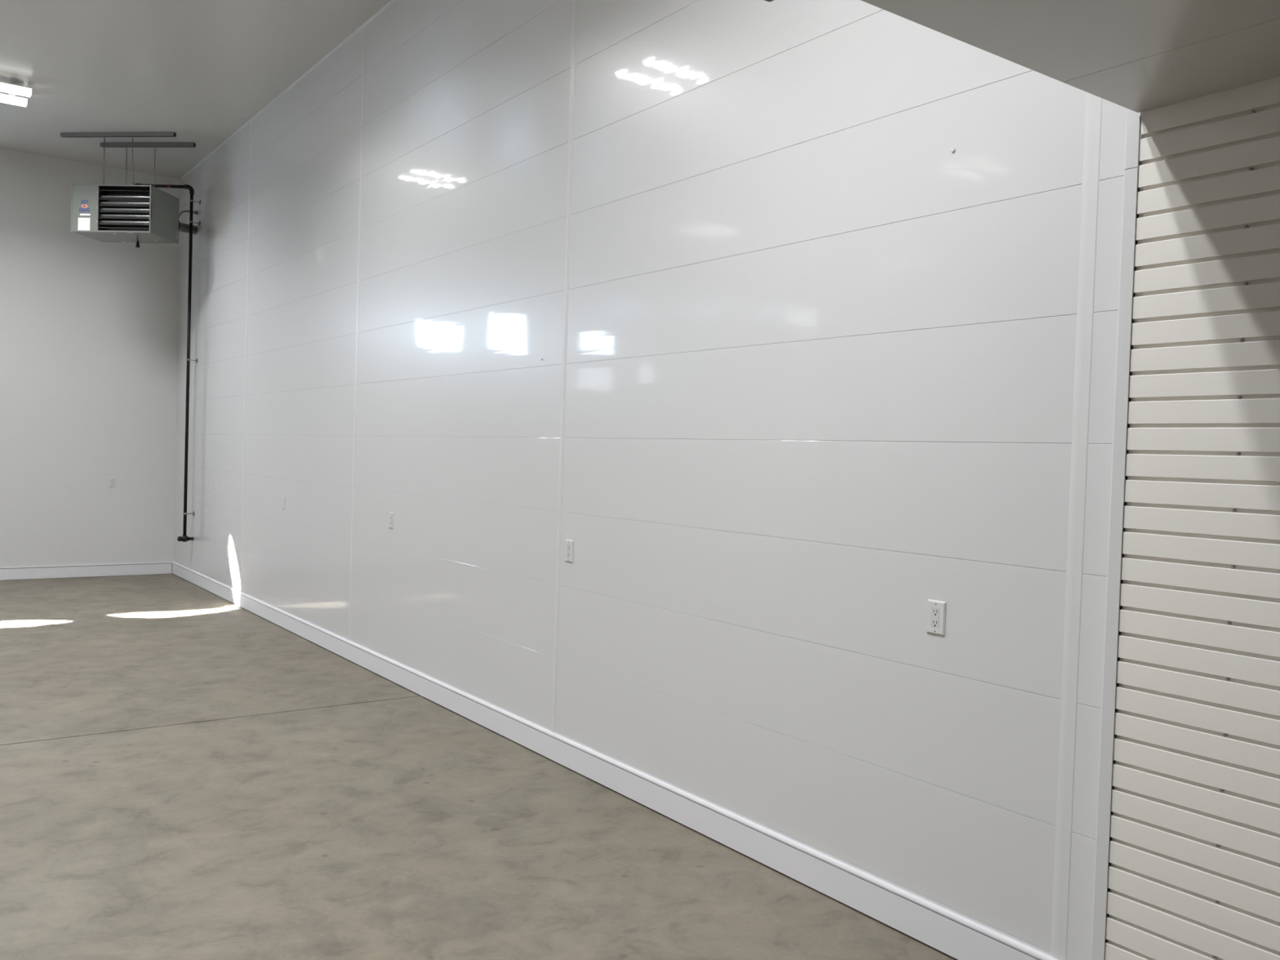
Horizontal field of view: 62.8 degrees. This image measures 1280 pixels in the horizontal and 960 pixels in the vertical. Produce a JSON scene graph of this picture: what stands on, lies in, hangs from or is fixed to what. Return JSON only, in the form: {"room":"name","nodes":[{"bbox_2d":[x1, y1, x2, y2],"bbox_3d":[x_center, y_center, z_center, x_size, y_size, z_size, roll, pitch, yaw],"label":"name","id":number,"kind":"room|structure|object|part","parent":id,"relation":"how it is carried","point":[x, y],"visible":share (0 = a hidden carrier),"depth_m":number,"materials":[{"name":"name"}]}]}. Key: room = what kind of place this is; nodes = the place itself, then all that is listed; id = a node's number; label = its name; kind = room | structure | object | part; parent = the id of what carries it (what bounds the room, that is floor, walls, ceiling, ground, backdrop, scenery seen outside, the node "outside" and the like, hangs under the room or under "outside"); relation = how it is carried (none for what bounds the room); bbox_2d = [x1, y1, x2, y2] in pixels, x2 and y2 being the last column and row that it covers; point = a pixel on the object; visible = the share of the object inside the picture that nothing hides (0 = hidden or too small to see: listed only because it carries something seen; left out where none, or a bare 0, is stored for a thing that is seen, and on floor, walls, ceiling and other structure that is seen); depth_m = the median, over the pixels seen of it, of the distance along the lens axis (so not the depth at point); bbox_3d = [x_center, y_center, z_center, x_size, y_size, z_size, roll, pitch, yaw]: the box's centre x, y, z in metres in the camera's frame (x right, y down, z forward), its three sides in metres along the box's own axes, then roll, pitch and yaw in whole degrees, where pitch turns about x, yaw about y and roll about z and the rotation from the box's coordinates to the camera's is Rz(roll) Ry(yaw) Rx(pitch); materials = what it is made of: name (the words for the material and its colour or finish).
{"room":"garage","nodes":[
{"label":"garage","id":0,"kind":"room"},
{"bbox_2d":[0,148,181,580],"bbox_3d":[-10.759,-1.376,9.850,12.000,5.022,0.012,1,2,-36],"label":"wall","id":1,"kind":"structure","parent":0,"point":[89,326],"depth_m":12.72,"materials":[{"name":"white paint"}]},
{"bbox_2d":[0,562,171,580],"bbox_3d":[-10.837,1.058,9.891,11.975,0.143,0.020,1,2,-36],"label":"baseboard","id":2,"kind":"structure","parent":1,"relation":"attached to","point":[105,570],"depth_m":12.81,"materials":[{"name":"white"}]},
{"bbox_2d":[108,476,115,486],"bbox_3d":[-6.523,0.024,12.965,0.079,0.121,0.008,1,2,-36],"label":"wall outlet","id":3,"kind":"object","parent":1,"relation":"attached to","point":[112,480],"visible":1,"depth_m":12.96,"materials":[{"name":"white plastic"}]},
{"bbox_2d":[0,0,391,178],"bbox_3d":[-5.314,-3.609,2.362,12.000,0.150,18.322,1,2,-36],"label":"ceiling","id":4,"kind":"structure","parent":0,"point":[198,71],"depth_m":9.28,"materials":[{"name":"grey paint"}]},
{"bbox_2d":[0,81,31,106],"bbox_3d":[-6.093,-3.686,9.850,0.620,0.110,0.490,1,2,-36],"label":"ceiling light","id":5,"kind":"object","parent":4,"relation":"attached to","point":[11,89],"visible":1,"depth_m":9.85,"materials":[{"name":"white plastic"}]},
{"bbox_2d":[0,93,27,106],"bbox_3d":[-6.203,-3.665,10.000,0.616,0.052,0.116,1,2,-36],"label":"diffuser","id":6,"kind":"object","parent":5,"relation":"attached to","point":[8,98],"depth_m":10.08,"materials":[{"name":"white plastic"}]},
{"bbox_2d":[0,82,31,94],"bbox_3d":[-5.986,-3.650,9.700,0.616,0.052,0.116,1,2,-36],"label":"diffuser","id":7,"kind":"object","parent":5,"relation":"attached to","point":[6,87],"depth_m":9.77,"materials":[{"name":"white plastic"}]},
{"bbox_2d":[60,132,176,137],"bbox_3d":[-5.663,-3.744,11.379,1.317,0.041,0.042,2,1,7],"label":"channel","id":8,"kind":"object","parent":4,"relation":"attached to","point":[78,135],"visible":1,"depth_m":11.36,"materials":[{"name":"silver metal"}]},
{"bbox_2d":[71,137,180,248],"bbox_3d":[-5.680,-3.182,11.658,0.904,1.110,0.677,2,1,4],"label":"heater","id":9,"kind":"object","parent":8,"relation":"hanging from","point":[104,213],"visible":1,"depth_m":11.40,"materials":[{"name":"grey metal"}]},
{"bbox_3d":[-5.851,-3.465,11.450,0.008,0.546,0.008,2,1,4],"label":"hanger rod","id":10,"kind":"part","parent":9,"relation":"part of","materials":[{"name":"silver metal"}]},
{"bbox_3d":[-5.693,-2.942,11.630,0.889,0.507,0.596,2,1,4],"label":"casing","id":11,"kind":"part","parent":9,"relation":"part of","materials":[{"name":"grey metal"}]},
{"bbox_3d":[-5.800,-3.473,11.842,0.008,0.546,0.008,2,1,4],"label":"hanger rod","id":12,"kind":"part","parent":9,"relation":"part of","materials":[{"name":"silver metal"}]},
{"bbox_3d":[-5.517,-3.453,11.416,0.028,0.546,0.008,2,1,4],"label":"hanger rod","id":13,"kind":"part","parent":9,"relation":"part of","materials":[{"name":"silver metal"}]},
{"bbox_3d":[-5.462,-3.461,11.805,0.008,0.546,0.008,2,1,4],"label":"hanger rod","id":14,"kind":"part","parent":9,"relation":"part of","materials":[{"name":"silver metal"}]},
{"bbox_2d":[99,142,195,147],"bbox_3d":[-5.509,-3.748,11.737,1.110,0.041,0.041,2,1,6],"label":"channel","id":15,"kind":"object","parent":4,"relation":"attached to","point":[101,144],"visible":1,"depth_m":11.72,"materials":[{"name":"silver metal"}]},
{"bbox_2d":[0,573,957,959],"bbox_3d":[-5.475,1.559,2.490,12.000,0.150,18.322,1,2,-36],"label":"floor","id":16,"kind":"structure","parent":0,"point":[186,773],"depth_m":4.70,"materials":[{"name":"concrete"}]},
{"bbox_2d":[173,0,1140,959],"bbox_3d":[-0.474,-0.959,5.984,0.156,5.022,18.322,1,2,-36],"label":"wall","id":17,"kind":"structure","parent":0,"point":[824,264],"depth_m":4.78,"materials":[{"name":"white plastic"}]},
{"bbox_2d":[133,183,200,542],"bbox_3d":[-5.674,-1.388,12.454,0.805,4.236,0.139,2,1,-6],"label":"gas pipe","id":18,"kind":"object","parent":17,"relation":"attached to","point":[184,538],"visible":0.79,"depth_m":12.46,"materials":[{"name":"black metal"}]},
{"bbox_2d":[178,222,197,234],"bbox_3d":[-5.439,-2.975,12.287,0.120,0.164,0.744,2,1,12],"label":"vent pipe","id":19,"kind":"object","parent":17,"relation":"attached to","point":[184,228],"visible":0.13,"depth_m":12.42,"materials":[{"name":"grey metal"}]},
{"bbox_2d":[178,209,197,218],"bbox_3d":[-5.314,-3.097,12.250,0.092,0.237,0.692,2,1,-6],"label":"conduit","id":20,"kind":"object","parent":17,"relation":"attached to","point":[195,212],"visible":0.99,"depth_m":12.40,"materials":[{"name":"grey metal"}]},
{"bbox_2d":[214,484,217,495],"bbox_3d":[-4.752,0.113,11.748,0.008,0.121,0.079,1,2,-36],"label":"wall outlet","id":21,"kind":"object","parent":17,"relation":"attached to","point":[215,486],"visible":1,"depth_m":11.73,"materials":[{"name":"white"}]},
{"bbox_2d":[240,120,252,591],"bbox_3d":[-4.069,-1.265,10.834,0.004,4.874,0.044,1,2,-36],"label":"trim","id":22,"kind":"structure","parent":17,"relation":"attached to","point":[251,121],"depth_m":10.83,"materials":[{"name":"white plastic"}]},
{"bbox_2d":[282,495,285,509],"bbox_3d":[-3.316,0.209,9.761,0.008,0.121,0.079,1,2,-36],"label":"wall outlet","id":23,"kind":"object","parent":17,"relation":"attached to","point":[283,496],"visible":1,"depth_m":9.74,"materials":[{"name":"white plastic"}]},
{"bbox_2d":[180,0,395,179],"bbox_3d":[-2.119,-3.569,8.171,0.016,0.016,12.654,1,2,-36],"label":"trim","id":24,"kind":"structure","parent":17,"relation":"attached to","point":[391,2],"depth_m":9.48,"materials":[{"name":"white plastic"}]},
{"bbox_2d":[348,25,365,641],"bbox_3d":[-2.239,-1.145,8.301,0.004,4.874,0.044,1,2,-36],"label":"trim","id":25,"kind":"structure","parent":17,"relation":"attached to","point":[364,27],"depth_m":8.30,"materials":[{"name":"white plastic"}]},
{"bbox_2d":[388,511,394,528],"bbox_3d":[-1.828,0.296,7.702,0.008,0.121,0.079,1,2,-36],"label":"wall outlet","id":26,"kind":"object","parent":17,"relation":"attached to","point":[391,513],"visible":1,"depth_m":7.69,"materials":[{"name":"white plastic"}]},
{"bbox_2d":[551,0,577,733],"bbox_3d":[-0.406,-1.025,5.765,0.004,4.874,0.044,1,2,-36],"label":"trim","id":27,"kind":"structure","parent":17,"relation":"attached to","point":[574,2],"depth_m":5.77,"materials":[{"name":"white plastic"}]},
{"bbox_2d":[564,539,573,562],"bbox_3d":[-0.386,0.386,5.707,0.008,0.121,0.079,1,2,-36],"label":"wall outlet","id":28,"kind":"object","parent":17,"relation":"attached to","point":[569,551],"visible":1,"depth_m":5.70,"materials":[{"name":"white plastic"}]},
{"bbox_2d":[566,544,570,557],"bbox_3d":[-0.386,0.386,5.706,0.007,0.066,0.033,1,2,-36],"label":"receptacle","id":29,"kind":"object","parent":28,"relation":"attached to","point":[568,546],"depth_m":5.70,"materials":[{"name":"white plastic"}]},
{"bbox_2d":[172,561,1057,959],"bbox_3d":[-2.279,1.359,8.298,0.018,0.148,12.602,1,2,-36],"label":"baseboard","id":30,"kind":"structure","parent":17,"relation":"attached to","point":[959,937],"depth_m":4.74,"materials":[{"name":"white"}]},
{"bbox_2d":[926,599,946,635],"bbox_3d":[1.050,0.488,3.720,0.008,0.121,0.079,1,2,-36],"label":"wall outlet","id":31,"kind":"object","parent":17,"relation":"attached to","point":[936,610],"visible":1,"depth_m":3.71,"materials":[{"name":"white plastic"}]},
{"bbox_2d":[931,607,939,627],"bbox_3d":[1.049,0.488,3.720,0.007,0.066,0.033,1,2,-36],"label":"receptacle","id":32,"kind":"object","parent":31,"relation":"attached to","point":[935,611],"depth_m":3.72,"materials":[{"name":"white plastic"}]},
{"bbox_2d":[1050,92,1102,959],"bbox_3d":[1.401,-0.907,3.265,0.003,4.874,0.056,1,2,-36],"label":"trim","id":33,"kind":"structure","parent":17,"relation":"attached to","point":[1085,313],"depth_m":3.29,"materials":[{"name":"white"}]},
{"bbox_2d":[1090,167,1139,959],"bbox_3d":[1.430,0.387,3.126,0.090,2.594,0.044,1,2,-36],"label":"trim","id":34,"kind":"structure","parent":17,"relation":"attached to","point":[1128,242],"depth_m":3.09,"materials":[{"name":"white"}]},
{"bbox_2d":[1124,115,1142,169],"bbox_3d":[1.473,-0.985,3.092,0.090,0.146,0.044,1,2,-36],"label":"trim","id":35,"kind":"structure","parent":17,"relation":"attached to","point":[1133,137],"depth_m":3.06,"materials":[{"name":"white plastic"}]},
{"bbox_2d":[1104,76,1279,959],"bbox_3d":[3.102,0.415,0.817,0.085,2.755,5.660,1,2,-36],"label":"panel","id":36,"kind":"object","parent":17,"relation":"attached to","point":[1194,859],"visible":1,"depth_m":2.90,"materials":[{"name":"white plastic"}]},
{"bbox_2d":[861,0,1279,112],"bbox_3d":[-1.683,-2.159,-2.758,11.915,2.267,5.668,1,2,-36],"label":"ceiling","id":37,"kind":"structure","parent":0,"point":[1136,55],"depth_m":2.53,"materials":[{"name":"grey paint"}]}
]}

